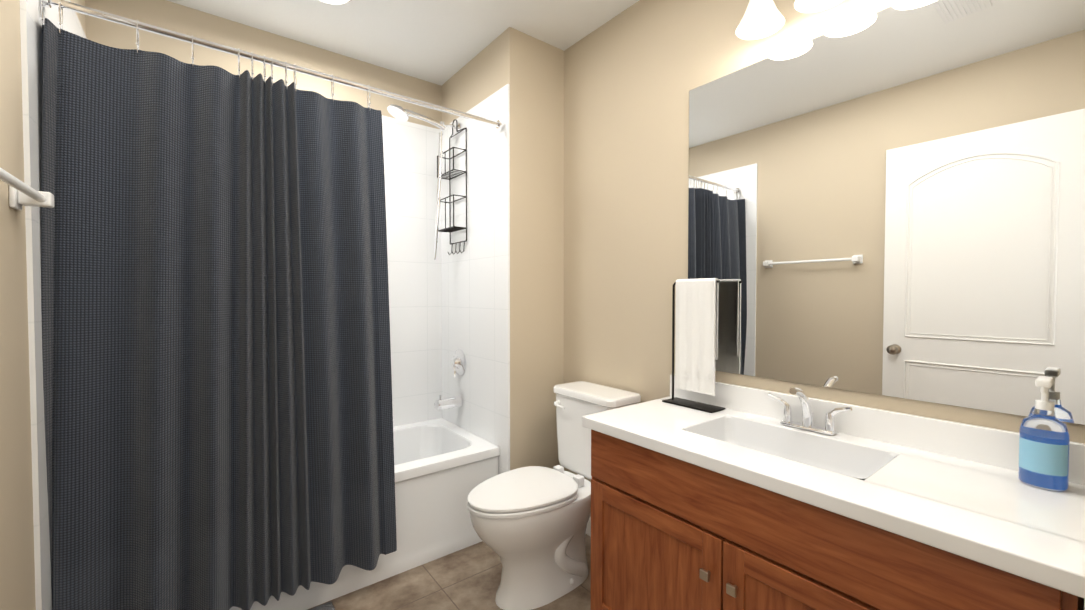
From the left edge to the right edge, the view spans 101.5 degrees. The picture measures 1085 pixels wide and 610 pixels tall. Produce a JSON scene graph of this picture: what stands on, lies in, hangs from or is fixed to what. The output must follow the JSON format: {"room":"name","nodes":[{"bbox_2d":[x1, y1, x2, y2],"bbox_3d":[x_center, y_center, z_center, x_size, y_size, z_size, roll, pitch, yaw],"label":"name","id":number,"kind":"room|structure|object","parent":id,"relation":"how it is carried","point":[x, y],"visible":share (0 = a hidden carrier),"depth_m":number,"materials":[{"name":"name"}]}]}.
{"room":"bathroom","nodes":[
{"label":"bathroom","id":0,"kind":"room"},
{"bbox_2d":[0,0,85,609],"bbox_3d":[-1.208,-0.063,0.814,0.120,2.830,3.040,-1,2,-38],"label":"wall","id":1,"kind":"structure","parent":0,"point":[17,577],"depth_m":1.19,"materials":[{"name":"beige paint"}]},
{"bbox_2d":[0,168,53,210],"bbox_3d":[-1.200,-0.286,0.960,0.074,0.064,0.714,-1,2,-38],"label":"rail","id":2,"kind":"object","parent":1,"relation":"attached to","point":[21,193],"visible":0.98,"depth_m":1.18,"materials":[{"name":"white plastic"}]},
{"bbox_2d":[20,0,86,609],"bbox_3d":[-1.788,0.072,1.677,0.012,2.520,0.970,-1,2,-38],"label":"wall","id":3,"kind":"structure","parent":1,"relation":"attached to","point":[31,40],"depth_m":1.31,"materials":[{"name":"tile"}]},
{"bbox_2d":[40,0,503,609],"bbox_3d":[-0.891,0.079,1.895,1.774,2.167,0.157,-1,2,-38],"label":"shower curtain","id":4,"kind":"object","parent":3,"relation":"attached to","point":[216,358],"visible":0.98,"depth_m":1.63,"materials":[{"name":"grey fabric"}]},
{"bbox_2d":[85,0,441,128],"bbox_3d":[-1.482,-0.104,2.599,1.870,2.830,0.120,-1,2,-38],"label":"wall","id":5,"kind":"structure","parent":0,"point":[172,16],"depth_m":2.41,"materials":[{"name":"beige paint"}]},
{"bbox_2d":[382,115,441,426],"bbox_3d":[-1.394,0.051,2.587,1.726,2.520,0.012,-1,2,-38],"label":"wall","id":6,"kind":"structure","parent":5,"relation":"attached to","point":[411,150],"depth_m":2.98,"materials":[{"name":"tile"}]},
{"bbox_2d":[167,0,638,85],"bbox_3d":[0.060,-1.511,0.940,2.600,0.060,4.700,-1,2,-38],"label":"ceiling","id":7,"kind":"structure","parent":0,"point":[440,42],"depth_m":2.38,"materials":[{"name":"white paint"}]},
{"bbox_2d":[320,0,350,3],"bbox_3d":[-1.013,-1.482,2.083,0.240,0.050,0.240,-1,2,-38],"label":"dome ceiling light","id":8,"kind":"object","parent":7,"relation":"attached to","point":[336,1],"visible":0.96,"depth_m":2.15,"materials":[{"name":"white glass"}]},
{"bbox_2d":[307,534,590,609],"bbox_3d":[0.060,1.378,1.006,2.600,0.060,4.700,-1,2,-38],"label":"floor","id":9,"kind":"structure","parent":0,"point":[468,578],"depth_m":2.06,"materials":[{"name":"tile"}]},
{"bbox_2d":[309,601,334,609],"bbox_3d":[-1.066,1.328,1.505,0.770,0.016,0.570,-1,2,-38],"label":"rug","id":10,"kind":"object","parent":9,"relation":"on","point":[328,606],"visible":1,"depth_m":1.92,"materials":[{"name":"grey fabric"}]},
{"bbox_2d":[229,418,499,609],"bbox_3d":[-1.157,1.067,2.303,1.722,0.503,0.760,-1,2,-38],"label":"tub","id":11,"kind":"object","parent":9,"relation":"on","point":[443,468],"visible":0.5,"depth_m":2.31,"materials":[{"name":"white ceramic"}]},
{"bbox_2d":[467,381,640,609],"bbox_3d":[0.031,0.881,2.116,0.843,0.883,0.450,-1,2,-38],"label":"toilet","id":12,"kind":"object","parent":9,"relation":"on","point":[529,524],"visible":0.94,"depth_m":1.98,"materials":[{"name":"white ceramic"}]},
{"bbox_2d":[582,375,1084,609],"bbox_3d":[0.756,0.807,1.412,0.583,1.062,1.241,-1,2,-38],"label":"bathroom vanity","id":13,"kind":"object","parent":9,"relation":"on","point":[748,498],"visible":0.98,"depth_m":1.22,"materials":[{"name":"brown wood"}]},
{"bbox_2d":[662,278,725,412],"bbox_3d":[0.638,0.158,1.874,0.100,0.537,0.240,-1,2,-38],"label":"towel stand","id":14,"kind":"object","parent":13,"relation":"on","point":[695,323],"visible":1,"depth_m":1.85,"materials":[{"name":"white fabric"}]},
{"bbox_2d":[767,387,851,435],"bbox_3d":[0.891,0.354,1.520,0.145,0.161,0.270,-1,2,-38],"label":"faucet","id":15,"kind":"object","parent":13,"relation":"on","point":[806,428],"depth_m":1.53,"materials":[{"name":"silver metal"}]},
{"bbox_2d":[1018,376,1069,490],"bbox_3d":[1.231,0.311,1.088,0.099,0.268,0.083,-1,2,-38],"label":"soap dispenser","id":16,"kind":"object","parent":13,"relation":"on","point":[1044,442],"visible":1,"depth_m":1.07,"materials":[{"name":"blue plastic"}]},
{"bbox_2d":[441,27,563,469],"bbox_3d":[-0.278,-0.113,2.987,0.510,2.830,0.980,-1,2,-38],"label":"wall","id":17,"kind":"structure","parent":0,"point":[529,69],"depth_m":2.56,"materials":[{"name":"beige paint"}]},
{"bbox_2d":[441,84,509,474],"bbox_3d":[-0.448,0.047,2.783,0.012,2.520,0.859,-1,2,-38],"label":"wall","id":18,"kind":"structure","parent":17,"relation":"attached to","point":[476,301],"depth_m":2.67,"materials":[{"name":"tile"}]},
{"bbox_2d":[387,104,465,409],"bbox_3d":[-0.722,-0.251,2.741,0.463,1.848,0.170,-1,2,-38],"label":"shower head","id":19,"kind":"object","parent":18,"relation":"attached to","point":[458,361],"visible":0.98,"depth_m":2.79},
{"bbox_2d":[437,119,466,254],"bbox_3d":[-0.582,-0.759,2.837,0.095,0.865,0.238,-1,2,-38],"label":"caddy shelf","id":20,"kind":"object","parent":19,"relation":"hanging from","point":[453,228],"visible":0.9,"depth_m":2.82,"materials":[{"name":"grey metal"}]},
{"bbox_2d":[564,0,1084,515],"bbox_3d":[0.843,-0.087,1.856,0.120,2.830,2.180,-1,2,-38],"label":"wall","id":21,"kind":"structure","parent":0,"point":[636,72],"depth_m":2.19,"materials":[{"name":"beige paint"}]},
{"bbox_2d":[586,516,590,536],"bbox_3d":[0.356,1.261,2.408,0.015,0.110,0.760,-1,2,-38],"label":"baseboard","id":22,"kind":"structure","parent":21,"relation":"attached to","point":[588,529],"depth_m":2.50,"materials":[{"name":"white"}]},
{"bbox_2d":[736,0,842,39],"bbox_3d":[0.930,-1.143,1.454,0.204,0.280,0.568,-1,2,-38],"label":"sconce","id":23,"kind":"object","parent":21,"relation":"attached to","point":[762,19],"visible":1,"depth_m":1.59,"materials":[{"name":"white glass"}]},
{"bbox_2d":[688,0,1084,424],"bbox_3d":[1.012,-0.328,1.529,0.006,1.233,1.164,-1,2,-38],"label":"mirror","id":24,"kind":"object","parent":21,"relation":"attached to","point":[889,201],"visible":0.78,"depth_m":1.37,"materials":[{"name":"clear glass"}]}
]}

